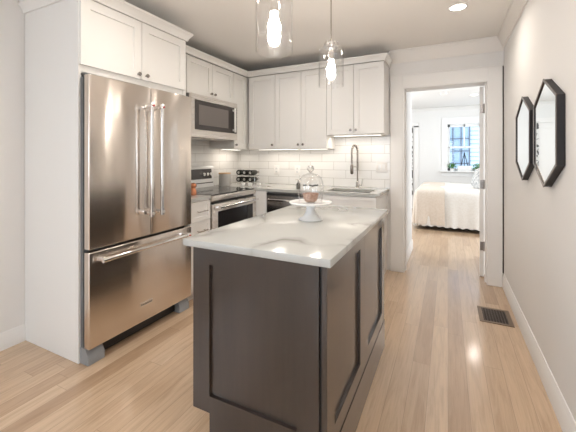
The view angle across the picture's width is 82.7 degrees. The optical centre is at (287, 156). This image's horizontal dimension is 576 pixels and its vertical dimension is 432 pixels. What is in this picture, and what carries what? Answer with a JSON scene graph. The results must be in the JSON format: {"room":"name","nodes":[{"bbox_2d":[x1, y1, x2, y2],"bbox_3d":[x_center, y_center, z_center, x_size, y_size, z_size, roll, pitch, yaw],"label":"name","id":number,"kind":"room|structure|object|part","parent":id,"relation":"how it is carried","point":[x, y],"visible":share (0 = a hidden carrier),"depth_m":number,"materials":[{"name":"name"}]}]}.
{"room":"kitchen","nodes":[
{"label":"kitchen","id":0,"kind":"room"},
{"bbox_2d":[0,0,24,332],"bbox_3d":[-2.333,0.050,1.353,0.100,2.440,7.580,0,0,26],"label":"wall","id":1,"kind":"structure","parent":0,"point":[12,18],"depth_m":2.21,"materials":[{"name":"white paint"}]},
{"bbox_2d":[0,324,25,350],"bbox_3d":[-2.863,1.214,0.140,0.014,0.112,4.735,0,0,26],"label":"baseboard","id":2,"kind":"structure","parent":1,"relation":"attached to","point":[14,336],"depth_m":2.20,"materials":[{"name":"white paint"}]},
{"bbox_2d":[186,54,233,102],"bbox_3d":[-0.963,-0.812,3.583,0.397,0.375,0.779,0,0,26],"label":"upper cabinet","id":3,"kind":"object","parent":1,"relation":"attached to","point":[204,78],"visible":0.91,"depth_m":3.46,"materials":[{"name":"white paint"}]},
{"bbox_3d":[-0.905,-0.810,3.338,0.020,0.366,0.383,0,0,26],"label":"door","id":4,"kind":"part","parent":3,"relation":"part of","materials":[{"name":"white paint"}]},
{"bbox_2d":[186,92,236,141],"bbox_3d":[-0.934,-0.404,3.564,0.460,0.433,0.762,0,0,26],"label":"microwave","id":5,"kind":"object","parent":3,"relation":"attached to","point":[212,119],"visible":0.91,"depth_m":3.43,"materials":[{"name":"silver metal"}]},
{"bbox_3d":[-0.765,-0.417,3.500,0.027,0.293,0.703,0,0,26],"label":"glass door","id":6,"kind":"part","parent":5,"relation":"part of","materials":[{"name":"grey glass"}]},
{"bbox_3d":[-0.613,-0.417,3.738,0.036,0.275,0.028,0,0,26],"label":"handle","id":7,"kind":"part","parent":5,"relation":"part of","materials":[{"name":"silver metal"}]},
{"bbox_3d":[-0.734,-0.810,3.687,0.020,0.366,0.383,0,0,26],"label":"door","id":8,"kind":"part","parent":3,"relation":"part of","materials":[{"name":"white paint"}]},
{"bbox_2d":[191,140,237,184],"bbox_3d":[-1.064,0.060,3.821,0.008,0.620,1.670,0,0,26],"label":"tiled wall","id":9,"kind":"structure","parent":1,"relation":"attached to","point":[201,153],"depth_m":4.12,"materials":[{"name":"white tile"}]},
{"bbox_2d":[210,73,258,149],"bbox_3d":[-0.659,-0.550,4.203,0.397,0.900,0.599,0,0,26],"label":"upper cabinet","id":10,"kind":"object","parent":1,"relation":"attached to","point":[241,84],"visible":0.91,"depth_m":4.00,"materials":[{"name":"white paint"}]},
{"bbox_3d":[-0.590,-0.548,3.981,0.020,0.891,0.257,0,0,26],"label":"door","id":11,"kind":"part","parent":10,"relation":"part of","materials":[{"name":"white paint"}]},
{"bbox_2d":[0,208,562,431],"bbox_3d":[1.188,1.320,2.202,6.200,0.100,13.000,0,0,26],"label":"floor","id":12,"kind":"structure","parent":0,"point":[441,368],"depth_m":1.93,"materials":[{"name":"brown wood"}]},
{"bbox_2d":[18,0,192,363],"bbox_3d":[-1.332,0.103,2.529,0.661,2.333,0.984,0,0,26],"label":"tall cabinet","id":13,"kind":"object","parent":12,"relation":"on","point":[120,40],"visible":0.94,"depth_m":2.14,"materials":[{"name":"white paint"}]},
{"bbox_3d":[-1.552,0.135,2.146,0.602,2.270,0.019,0,0,26],"label":"panel","id":14,"kind":"part","parent":13,"relation":"part of","materials":[{"name":"white paint"}]},
{"bbox_3d":[-1.332,-1.028,2.529,0.661,0.071,0.984,0,0,26],"label":"crown","id":15,"kind":"part","parent":13,"relation":"part of","materials":[{"name":"white paint"}]},
{"bbox_3d":[-1.180,-0.780,2.205,0.020,0.419,0.442,0,0,26],"label":"door","id":16,"kind":"part","parent":13,"relation":"part of","materials":[{"name":"white paint"}]},
{"bbox_3d":[-0.984,-0.780,2.607,0.020,0.419,0.442,0,0,26],"label":"door","id":17,"kind":"part","parent":13,"relation":"part of","materials":[{"name":"white paint"}]},
{"bbox_2d":[80,72,191,365],"bbox_3d":[-1.260,0.374,2.490,0.728,1.788,0.878,0,0,26],"label":"refrigerator","id":18,"kind":"object","parent":12,"relation":"on","point":[136,139],"visible":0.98,"depth_m":2.24,"materials":[{"name":"silver metal"}]},
{"bbox_3d":[-1.122,0.030,2.190,0.050,1.071,0.460,0,0,26],"label":"door","id":19,"kind":"part","parent":18,"relation":"part of","materials":[{"name":"silver metal"}]},
{"bbox_3d":[-1.030,0.876,2.377,0.050,0.588,0.878,0,0,26],"label":"freezer drawer","id":20,"kind":"part","parent":18,"relation":"part of","materials":[{"name":"silver metal"}]},
{"bbox_3d":[-0.979,0.630,2.335,0.078,0.031,0.754,0,0,26],"label":"handle","id":21,"kind":"part","parent":18,"relation":"part of","materials":[{"name":"silver metal"}]},
{"bbox_3d":[-0.982,0.018,2.325,0.081,0.809,0.031,0,0,26],"label":"handle","id":22,"kind":"part","parent":18,"relation":"part of","materials":[{"name":"silver metal"}]},
{"bbox_3d":[-0.942,0.018,2.408,0.081,0.809,0.031,0,0,26],"label":"handle","id":23,"kind":"part","parent":18,"relation":"part of","materials":[{"name":"silver metal"}]},
{"bbox_3d":[-0.928,0.030,2.586,0.050,1.071,0.413,0,0,26],"label":"door","id":24,"kind":"part","parent":18,"relation":"part of","materials":[{"name":"silver metal"}]},
{"bbox_2d":[185,199,209,300],"bbox_3d":[-1.057,0.828,3.046,0.699,0.884,0.264,0,0,26],"label":"base cabinet","id":25,"kind":"object","parent":12,"relation":"on","point":[200,210],"visible":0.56,"depth_m":2.89,"materials":[{"name":"white paint"}]},
{"bbox_3d":[-0.784,1.010,2.913,0.020,0.295,0.262,0,0,26],"label":"drawer","id":26,"kind":"part","parent":25,"relation":"part of","materials":[{"name":"white paint"}]},
{"bbox_3d":[-0.784,0.715,2.913,0.020,0.290,0.262,0,0,26],"label":"drawer","id":27,"kind":"part","parent":25,"relation":"part of","materials":[{"name":"white paint"}]},
{"bbox_3d":[-0.784,0.481,2.913,0.020,0.172,0.262,0,0,26],"label":"drawer","id":28,"kind":"part","parent":25,"relation":"part of","materials":[{"name":"white paint"}]},
{"bbox_2d":[191,195,210,201],"bbox_3d":[-1.065,0.370,3.050,0.665,0.030,0.265,0,0,26],"label":"countertop","id":29,"kind":"structure","parent":25,"relation":"on","point":[194,198],"depth_m":2.94,"materials":[{"name":"stone"}]},
{"bbox_2d":[191,183,196,194],"bbox_3d":[-0.883,0.297,3.042,0.066,0.115,0.066,0,0,26],"label":"pepper mill","id":30,"kind":"object","parent":29,"relation":"on","point":[193,185],"visible":0.81,"depth_m":3.02,"materials":[{"name":"orange wood"}]},
{"bbox_2d":[191,166,258,229],"bbox_3d":[-0.795,0.677,3.496,0.718,1.145,0.762,0,0,26],"label":"range","id":31,"kind":"object","parent":12,"relation":"on","point":[228,205],"visible":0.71,"depth_m":3.42,"materials":[{"name":"silver metal"}]},
{"bbox_3d":[-1.057,0.198,3.655,0.012,0.115,0.617,0,0,26],"label":"control panel","id":32,"kind":"part","parent":31,"relation":"part of","materials":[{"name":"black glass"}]},
{"bbox_2d":[195,186,253,195],"bbox_3d":[-0.807,0.358,3.502,0.572,0.013,0.754,0,0,26],"label":"cooktop","id":33,"kind":"object","parent":31,"relation":"in","point":[201,190],"depth_m":3.44,"materials":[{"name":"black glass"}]},
{"bbox_3d":[-0.547,0.389,3.375,0.030,0.048,0.762,0,0,26],"label":"rail","id":34,"kind":"part","parent":31,"relation":"part of","materials":[{"name":"silver metal"}]},
{"bbox_3d":[-0.543,0.729,3.373,0.037,0.573,0.750,0,0,26],"label":"oven door","id":35,"kind":"part","parent":31,"relation":"part of","materials":[{"name":"silver metal"}]},
{"bbox_3d":[-0.501,0.470,3.352,0.062,0.026,0.682,0,0,26],"label":"handle","id":36,"kind":"part","parent":31,"relation":"part of","materials":[{"name":"silver metal"}]},
{"bbox_2d":[253,191,267,215],"bbox_3d":[-0.471,0.828,4.115,0.813,0.884,0.617,0,0,26],"label":"base cabinet","id":37,"kind":"object","parent":12,"relation":"on","point":[261,204],"visible":0.07,"depth_m":3.69,"materials":[{"name":"white paint"}]},
{"bbox_2d":[214,182,388,196],"bbox_3d":[0.081,0.370,3.838,2.032,0.030,0.616,0,0,26],"label":"countertop","id":38,"kind":"structure","parent":37,"relation":"on","point":[328,190],"depth_m":3.63,"materials":[{"name":"stone"}]},
{"bbox_2d":[218,172,230,185],"bbox_3d":[-0.782,0.274,4.034,0.150,0.161,0.150,0,0,26],"label":"canister","id":39,"kind":"object","parent":38,"relation":"on","point":[224,177],"visible":0.95,"depth_m":3.97,"materials":[{"name":"grey ceramic"}]},
{"bbox_2d":[236,175,258,183],"bbox_3d":[-0.524,0.294,4.264,0.276,0.120,0.126,0,0,26],"label":"wine rack","id":40,"kind":"object","parent":38,"relation":"on","point":[241,175],"visible":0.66,"depth_m":4.19,"materials":[{"name":"silver metal"}]},
{"bbox_2d":[236,170,242,174],"bbox_3d":[-0.597,0.200,4.316,0.068,0.068,0.210,0,0,26],"label":"bottle","id":41,"kind":"object","parent":40,"relation":"in","point":[238,172],"visible":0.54,"depth_m":4.23,"materials":[{"name":"black glass"}]},
{"bbox_2d":[236,176,244,181],"bbox_3d":[-0.597,0.288,4.316,0.068,0.068,0.210,0,0,26],"label":"bottle","id":42,"kind":"object","parent":40,"relation":"in","point":[239,179],"visible":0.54,"depth_m":4.23,"materials":[{"name":"black glass"}]},
{"bbox_2d":[242,176,249,181],"bbox_3d":[-0.518,0.288,4.278,0.068,0.068,0.210,0,0,26],"label":"bottle","id":43,"kind":"object","parent":40,"relation":"in","point":[244,179],"visible":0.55,"depth_m":4.19,"materials":[{"name":"black glass"}]},
{"bbox_2d":[248,177,257,181],"bbox_3d":[-0.439,0.288,4.239,0.068,0.068,0.210,0,0,26],"label":"bottle","id":44,"kind":"object","parent":40,"relation":"in","point":[250,179],"visible":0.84,"depth_m":4.16,"materials":[{"name":"black glass"}]},
{"bbox_2d":[248,170,258,174],"bbox_3d":[-0.439,0.200,4.239,0.068,0.068,0.210,0,0,26],"label":"bottle","id":45,"kind":"object","parent":40,"relation":"in","point":[250,172],"visible":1,"depth_m":4.16,"materials":[{"name":"black glass"}]},
{"bbox_2d":[350,144,362,187],"bbox_3d":[0.757,0.106,3.688,0.168,0.498,0.081,0,0,-29],"label":"faucet","id":46,"kind":"object","parent":38,"relation":"on","point":[354,145],"visible":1,"depth_m":3.70,"materials":[{"name":"silver metal"}]},
{"bbox_2d":[267,192,303,212],"bbox_3d":[0.154,0.829,3.771,0.604,0.882,0.630,0,0,26],"label":"dishwasher","id":47,"kind":"object","parent":12,"relation":"on","point":[275,200],"visible":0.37,"depth_m":3.58,"materials":[{"name":"black metal"}]},
{"bbox_3d":[0.024,0.470,3.506,0.548,0.024,0.039,0,0,26],"label":"handle","id":48,"kind":"part","parent":47,"relation":"part of","materials":[{"name":"silver metal"}]},
{"bbox_2d":[193,218,384,431],"bbox_3d":[0.106,0.828,1.825,0.647,0.884,1.163,0,0,26],"label":"kitchen island","id":49,"kind":"object","parent":12,"relation":"on","point":[279,346],"visible":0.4,"depth_m":1.33,"materials":[{"name":"brown wood"}]},
{"bbox_3d":[-0.148,0.739,1.314,0.585,0.706,0.020,0,0,26],"label":"panel","id":50,"kind":"part","parent":49,"relation":"part of","materials":[{"name":"brown wood"}]},
{"bbox_2d":[183,205,387,267],"bbox_3d":[0.111,0.370,1.822,0.674,0.030,1.214,0,0,26],"label":"island countertop","id":51,"kind":"structure","parent":49,"relation":"on","point":[279,234],"depth_m":1.48,"materials":[{"name":"stone"}]},
{"bbox_2d":[289,199,331,221],"bbox_3d":[0.128,0.303,1.854,0.244,0.102,0.244,0,0,26],"label":"cake stand","id":52,"kind":"object","parent":51,"relation":"on","point":[310,215],"visible":0.93,"depth_m":1.82,"materials":[{"name":"white ceramic"}]},
{"bbox_2d":[297,165,323,199],"bbox_3d":[0.127,0.151,1.853,0.149,0.207,0.152,0,0,26],"label":"glass dome","id":53,"kind":"object","parent":52,"relation":"on","point":[310,168],"visible":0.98,"depth_m":1.84,"materials":[{"name":"clear glass"}]},
{"bbox_3d":[0.128,0.069,1.854,0.042,0.044,0.042,0,0,26],"label":"dome knob","id":54,"kind":"part","parent":53,"relation":"part of","materials":[{"name":"clear glass"}]},
{"bbox_3d":[0.128,0.259,1.854,0.244,0.014,0.244,0,0,26],"label":"plate","id":55,"kind":"part","parent":52,"relation":"part of","materials":[{"name":"white ceramic"}]},
{"bbox_2d":[303,192,318,201],"bbox_3d":[0.128,0.230,1.854,0.091,0.048,0.091,0,0,26],"label":"bowl","id":56,"kind":"object","parent":52,"relation":"on","point":[309,196],"visible":1,"depth_m":1.82,"materials":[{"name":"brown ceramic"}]},
{"bbox_3d":[0.155,1.181,1.804,0.540,0.178,1.159,0,0,26],"label":"board","id":57,"kind":"part","parent":49,"relation":"part of","materials":[{"name":"brown wood"}]},
{"bbox_3d":[0.258,0.739,1.428,0.020,0.706,0.580,0,0,26],"label":"panel","id":58,"kind":"part","parent":49,"relation":"part of","materials":[{"name":"brown wood"}]},
{"bbox_3d":[0.513,0.739,1.950,0.020,0.706,0.580,0,0,26],"label":"panel","id":59,"kind":"part","parent":49,"relation":"part of","materials":[{"name":"brown wood"}]},
{"bbox_2d":[318,191,386,273],"bbox_3d":[0.704,0.828,3.524,0.597,0.884,0.647,0,0,26],"label":"base cabinet","id":60,"kind":"object","parent":12,"relation":"on","point":[380,202],"visible":0.06,"depth_m":3.29,"materials":[{"name":"white paint"}]},
{"bbox_3d":[0.579,0.464,3.268,0.593,0.143,0.020,0,0,26],"label":"drawer","id":61,"kind":"part","parent":60,"relation":"part of","materials":[{"name":"white paint"}]},
{"bbox_2d":[412,182,479,230],"bbox_3d":[3.614,0.695,6.131,2.295,1.150,1.840,0,0,26],"label":"bed","id":62,"kind":"object","parent":12,"relation":"on","point":[439,204],"visible":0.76,"depth_m":5.62,"materials":[{"name":"white fabric"}]},
{"bbox_2d":[412,182,444,225],"bbox_3d":[2.828,0.858,6.515,0.545,0.652,1.840,0,0,26],"label":"throw","id":63,"kind":"object","parent":62,"relation":"on","point":[429,198],"depth_m":5.73,"materials":[{"name":"beige fabric"}]},
{"bbox_2d":[471,168,479,188],"bbox_3d":[3.341,0.365,5.691,0.169,0.362,0.405,0,0,2],"label":"pillow","id":64,"kind":"object","parent":62,"relation":"on","point":[475,183],"visible":0.52,"depth_m":5.71,"materials":[{"name":"white fabric"}]},
{"bbox_2d":[477,306,514,327],"bbox_3d":[1.649,1.267,2.608,0.225,0.005,0.285,0,0,26],"label":"floor vent","id":65,"kind":"object","parent":12,"relation":"in","point":[486,314],"visible":1,"depth_m":2.59,"materials":[{"name":"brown metal"}]},
{"bbox_2d":[482,308,509,324],"bbox_3d":[1.649,1.267,2.608,0.166,0.003,0.229,0,0,26],"label":"grille","id":66,"kind":"object","parent":65,"relation":"attached to","point":[492,315],"depth_m":2.60,"materials":[{"name":"brown"}]},
{"bbox_2d":[124,0,511,108],"bbox_3d":[1.170,-1.220,2.322,5.540,0.100,12.400,0,0,26],"label":"ceiling","id":67,"kind":"structure","parent":0,"point":[225,30],"depth_m":2.95,"materials":[{"name":"white paint"}]},
{"bbox_2d":[256,0,292,47],"bbox_3d":[-0.062,-0.820,1.466,0.166,0.699,0.166,0,0,26],"label":"pendant light","id":68,"kind":"object","parent":67,"relation":"hanging from","point":[274,27],"visible":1,"depth_m":1.45,"materials":[{"name":"clear glass"}]},
{"bbox_2d":[270,0,278,13],"bbox_3d":[-0.062,-0.685,1.466,0.042,0.076,0.042,0,0,26],"label":"socket","id":69,"kind":"object","parent":68,"relation":"attached to","point":[273,3],"depth_m":1.45,"materials":[{"name":"silver metal"}]},
{"bbox_3d":[-0.062,-0.596,1.466,0.060,0.102,0.060,0,0,26],"label":"bulb","id":70,"kind":"part","parent":68,"relation":"part of","materials":[{"name":"white glass"}]},
{"bbox_2d":[324,0,343,74],"bbox_3d":[0.287,-0.820,2.180,0.166,0.699,0.166,0,0,26],"label":"pendant light","id":71,"kind":"object","parent":67,"relation":"hanging from","point":[330,45],"visible":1,"depth_m":2.16,"materials":[{"name":"clear glass"}]},
{"bbox_2d":[328,48,333,60],"bbox_3d":[0.287,-0.685,2.180,0.042,0.076,0.042,0,0,26],"label":"socket","id":72,"kind":"object","parent":71,"relation":"attached to","point":[330,50],"depth_m":2.17,"materials":[{"name":"silver metal"}]},
{"bbox_3d":[0.287,-0.956,2.180,0.009,0.374,0.009,0,0,26],"label":"rod","id":73,"kind":"part","parent":71,"relation":"part of","materials":[{"name":"silver metal"}]},
{"bbox_3d":[0.287,-0.596,2.180,0.060,0.102,0.060,0,0,26],"label":"bulb","id":74,"kind":"part","parent":71,"relation":"part of","materials":[{"name":"white glass"}]},
{"bbox_2d":[447,2,468,11],"bbox_3d":[1.324,-1.166,2.547,0.154,0.006,0.154,0,0,26],"label":"recessed light","id":75,"kind":"object","parent":67,"relation":"in","point":[459,6],"visible":1,"depth_m":2.54,"materials":[{"name":"white paint"}]},
{"bbox_2d":[407,92,411,248],"bbox_3d":[0.750,0.050,4.549,1.748,2.440,0.868,0,0,26],"label":"wall","id":76,"kind":"structure","parent":0,"point":[409,94],"depth_m":4.28,"materials":[{"name":"white paint"}]},
{"bbox_2d":[407,240,412,261],"bbox_3d":[1.545,1.205,4.170,0.014,0.130,0.850,0,0,26],"label":"baseboard","id":77,"kind":"structure","parent":76,"relation":"attached to","point":[410,247],"depth_m":4.19,"materials":[{"name":"white paint"}]},
{"bbox_2d":[385,51,503,273],"bbox_3d":[0.744,0.050,3.967,3.130,2.440,0.180,0,0,26],"label":"wall","id":78,"kind":"structure","parent":0,"point":[490,58],"depth_m":3.46,"materials":[{"name":"white paint"}]},
{"bbox_2d":[249,75,275,148],"bbox_3d":[-0.266,-0.550,4.160,0.389,0.900,0.357,0,0,26],"label":"upper cabinet","id":79,"kind":"object","parent":78,"relation":"attached to","point":[261,88],"visible":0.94,"depth_m":4.03,"materials":[{"name":"white paint"}]},
{"bbox_2d":[259,149,297,149],"bbox_3d":[-0.125,-0.095,4.069,0.550,0.010,0.024,0,0,26],"label":"light","id":80,"kind":"object","parent":79,"relation":"attached to","point":[259,149],"visible":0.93,"depth_m":4.05,"materials":[{"name":"white ceramic"}]},
{"bbox_2d":[275,68,334,148],"bbox_3d":[0.202,-0.550,3.931,0.651,0.900,0.357,0,0,26],"label":"upper cabinet","id":81,"kind":"object","parent":78,"relation":"attached to","point":[301,96],"visible":0.96,"depth_m":3.80,"materials":[{"name":"white paint"}]},
{"bbox_3d":[0.001,-0.548,3.873,0.337,0.891,0.020,0,0,26],"label":"door","id":82,"kind":"part","parent":81,"relation":"part of","materials":[{"name":"white paint"}]},
{"bbox_3d":[0.294,-0.548,3.730,0.305,0.891,0.020,0,0,26],"label":"door","id":83,"kind":"part","parent":81,"relation":"part of","materials":[{"name":"white paint"}]},
{"bbox_2d":[238,135,389,189],"bbox_3d":[0.224,0.060,4.116,2.046,0.620,0.008,0,0,26],"label":"tiled wall","id":84,"kind":"structure","parent":78,"relation":"attached to","point":[332,165],"depth_m":3.98,"materials":[{"name":"white tile"}]},
{"bbox_2d":[274,165,278,174],"bbox_3d":[-0.151,0.170,4.288,0.078,0.120,0.009,0,0,26],"label":"wall outlet","id":85,"kind":"object","parent":84,"relation":"attached to","point":[276,167],"visible":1,"depth_m":4.29,"materials":[{"name":"white paint"}]},
{"bbox_2d":[295,166,299,174],"bbox_3d":[0.119,0.170,4.157,0.078,0.120,0.009,0,0,26],"label":"wall outlet","id":86,"kind":"object","parent":84,"relation":"attached to","point":[297,168],"visible":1,"depth_m":4.15,"materials":[{"name":"white paint"}]},
{"bbox_2d":[376,162,386,172],"bbox_3d":[1.057,0.115,3.697,0.125,0.120,0.010,0,0,26],"label":"wall switch","id":87,"kind":"object","parent":84,"relation":"attached to","point":[380,166],"visible":1,"depth_m":3.70,"materials":[{"name":"white paint"}]},
{"bbox_2d":[327,61,388,136],"bbox_3d":[0.776,-0.623,3.650,0.625,0.755,0.357,0,0,26],"label":"upper cabinet","id":88,"kind":"object","parent":78,"relation":"attached to","point":[357,94],"visible":0.98,"depth_m":3.50,"materials":[{"name":"white paint"}]},
{"bbox_2d":[186,45,391,78],"bbox_3d":[-0.127,-1.031,3.368,2.088,0.062,1.656,0,0,26],"label":"crown molding","id":89,"kind":"structure","parent":88,"relation":"attached to","point":[193,52],"depth_m":3.61,"materials":[{"name":"white paint"}]},
{"bbox_3d":[0.571,-0.621,3.594,0.302,0.746,0.020,0,0,26],"label":"door","id":90,"kind":"part","parent":88,"relation":"part of","materials":[{"name":"white paint"}]},
{"bbox_2d":[334,134,381,136],"bbox_3d":[0.765,-0.240,3.634,0.540,0.010,0.024,0,0,26],"label":"light","id":91,"kind":"object","parent":88,"relation":"attached to","point":[371,134],"visible":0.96,"depth_m":3.61,"materials":[{"name":"white plastic"}]},
{"bbox_3d":[0.852,-0.621,3.457,0.314,0.746,0.020,0,0,26],"label":"door","id":92,"kind":"part","parent":88,"relation":"part of","materials":[{"name":"white paint"}]},
{"bbox_2d":[390,64,502,286],"bbox_3d":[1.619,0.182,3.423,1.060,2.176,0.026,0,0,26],"label":"trim","id":93,"kind":"structure","parent":78,"relation":"attached to","point":[493,74],"depth_m":3.29,"materials":[{"name":"white paint"}]},
{"bbox_2d":[389,36,503,63],"bbox_3d":[1.611,-1.105,3.401,1.071,0.129,0.075,0,0,26],"label":"trim","id":94,"kind":"structure","parent":78,"relation":"attached to","point":[488,44],"depth_m":3.38,"materials":[{"name":"white paint"}]},
{"bbox_2d":[479,86,484,276],"bbox_3d":[2.240,0.258,3.777,0.116,2.005,0.772,0,0,36],"label":"door","id":95,"kind":"structure","parent":78,"relation":"in","point":[482,89],"depth_m":3.46,"materials":[{"name":"white paint"}]},
{"bbox_2d":[412,109,479,194],"bbox_3d":[3.985,0.050,7.689,5.000,2.440,0.184,0,0,26],"label":"wall","id":96,"kind":"structure","parent":0,"point":[430,123],"depth_m":7.87,"materials":[{"name":"white paint"}]},
{"bbox_2d":[412,128,413,207],"bbox_3d":[2.766,0.270,8.214,0.730,1.980,0.011,0,0,26],"label":"door","id":97,"kind":"structure","parent":96,"relation":"in","point":[413,128],"depth_m":8.05,"materials":[{"name":"white paint"}]},
{"bbox_2d":[412,123,418,192],"bbox_3d":[2.767,0.220,8.209,0.955,2.100,0.020,0,0,26],"label":"trim","id":98,"kind":"structure","parent":96,"relation":"attached to","point":[415,125],"depth_m":8.01,"materials":[{"name":"white paint"}]},
{"bbox_2d":[412,105,479,111],"bbox_3d":[3.946,-1.135,7.610,4.800,0.069,0.060,0,0,26],"label":"trim","id":99,"kind":"structure","parent":96,"relation":"attached to","point":[476,106],"depth_m":7.70,"materials":[{"name":"white paint"}]},
{"bbox_2d":[440,116,479,176],"bbox_3d":[4.091,-0.240,7.583,1.035,1.380,0.220,0,0,26],"label":"window","id":100,"kind":"structure","parent":96,"relation":"in","point":[464,122],"depth_m":7.68,"materials":[{"name":"white paint"}]},
{"bbox_2d":[447,163,456,170],"bbox_3d":[3.837,0.228,7.649,0.204,0.183,0.115,0,0,26],"label":"potted plant","id":101,"kind":"object","parent":100,"relation":"on","point":[453,166],"visible":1,"depth_m":7.64,"materials":[{"name":"green plant"}]},
{"bbox_3d":[4.078,0.385,7.556,1.035,0.130,0.160,0,0,26],"label":"sill","id":102,"kind":"part","parent":100,"relation":"part of","materials":[{"name":"white paint"}]},
{"bbox_3d":[4.133,-0.490,7.669,0.695,0.560,0.030,0,0,26],"label":"sash","id":103,"kind":"part","parent":100,"relation":"part of","materials":[{"name":"white paint"}]},
{"bbox_3d":[4.116,0.035,7.633,0.695,0.570,0.030,0,0,26],"label":"sash","id":104,"kind":"part","parent":100,"relation":"part of","materials":[{"name":"white paint"}]},
{"bbox_2d":[458,166,470,170],"bbox_3d":[4.064,0.262,7.532,0.280,0.114,0.073,0,0,26],"label":"planter box","id":105,"kind":"object","parent":100,"relation":"on","point":[460,168],"visible":1,"depth_m":7.50,"materials":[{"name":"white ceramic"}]},
{"bbox_2d":[461,152,467,165],"bbox_3d":[4.065,0.050,7.535,0.155,0.312,0.066,0,0,26],"label":"ornament","id":106,"kind":"object","parent":105,"relation":"on","point":[464,156],"visible":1,"depth_m":7.53,"materials":[{"name":"grey"}]},
{"bbox_2d":[473,163,479,170],"bbox_3d":[4.294,0.227,7.425,0.180,0.186,0.118,0,0,26],"label":"potted plant","id":107,"kind":"object","parent":100,"relation":"on","point":[476,165],"visible":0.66,"depth_m":7.42,"materials":[{"name":"green plant"}]},
{"bbox_2d":[504,0,575,421],"bbox_3d":[0.569,0.050,-0.067,0.100,2.440,7.580,0,0,26],"label":"wall","id":108,"kind":"structure","parent":0,"point":[540,221],"depth_m":1.87,"materials":[{"name":"white paint"}]},
{"bbox_2d":[503,66,503,272],"bbox_3d":[2.102,0.121,3.195,0.010,2.022,0.012,0,0,26],"label":"trim","id":109,"kind":"structure","parent":108,"relation":"attached to","point":[503,66],"depth_m":3.19,"materials":[{"name":"brown"}]},
{"bbox_2d":[497,0,528,47],"bbox_3d":[0.478,-1.115,-0.067,0.062,0.109,7.299,0,0,26],"label":"trim","id":110,"kind":"structure","parent":108,"relation":"attached to","point":[516,7],"depth_m":2.64,"materials":[{"name":"white paint"}]},
{"bbox_2d":[515,96,533,179],"bbox_3d":[1.614,-0.127,2.228,0.036,0.575,0.455,0,0,26],"label":"wall mirror","id":111,"kind":"object","parent":108,"relation":"attached to","point":[524,116],"visible":0.98,"depth_m":2.18,"materials":[{"name":"black metal"}]},
{"bbox_2d":[517,100,528,176],"bbox_3d":[1.604,-0.127,2.232,0.003,0.546,0.433,0,0,26],"label":"mirror glass","id":112,"kind":"object","parent":111,"relation":"attached to","point":[523,109],"depth_m":2.21,"materials":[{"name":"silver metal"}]},
{"bbox_2d":[502,274,575,431],"bbox_3d":[0.494,1.202,-0.089,0.014,0.137,7.275,0,0,26],"label":"baseboard","id":113,"kind":"structure","parent":108,"relation":"attached to","point":[567,423],"depth_m":1.83,"materials":[{"name":"white paint"}]},
{"bbox_2d":[533,79,564,186],"bbox_3d":[1.367,-0.127,1.724,0.036,0.575,0.455,0,0,26],"label":"wall mirror","id":114,"kind":"object","parent":108,"relation":"attached to","point":[549,105],"visible":1,"depth_m":1.66,"materials":[{"name":"black metal"}]},
{"bbox_2d":[535,83,554,181],"bbox_3d":[1.358,-0.127,1.729,0.003,0.546,0.433,0,0,26],"label":"mirror glass","id":115,"kind":"object","parent":114,"relation":"attached to","point":[545,99],"depth_m":1.71,"materials":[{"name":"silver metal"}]},
{"label":"outside","id":116,"kind":"structure","parent":0,"visible":0},
{"bbox_2d":[450,126,478,167],"bbox_3d":[7.720,-0.230,12.366,13.000,9.000,4.000,0,0,26],"label":"neighbouring building","id":117,"kind":"structure","parent":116,"point":[456,133],"depth_m":11.03,"materials":[{"name":"blue"}]}
]}

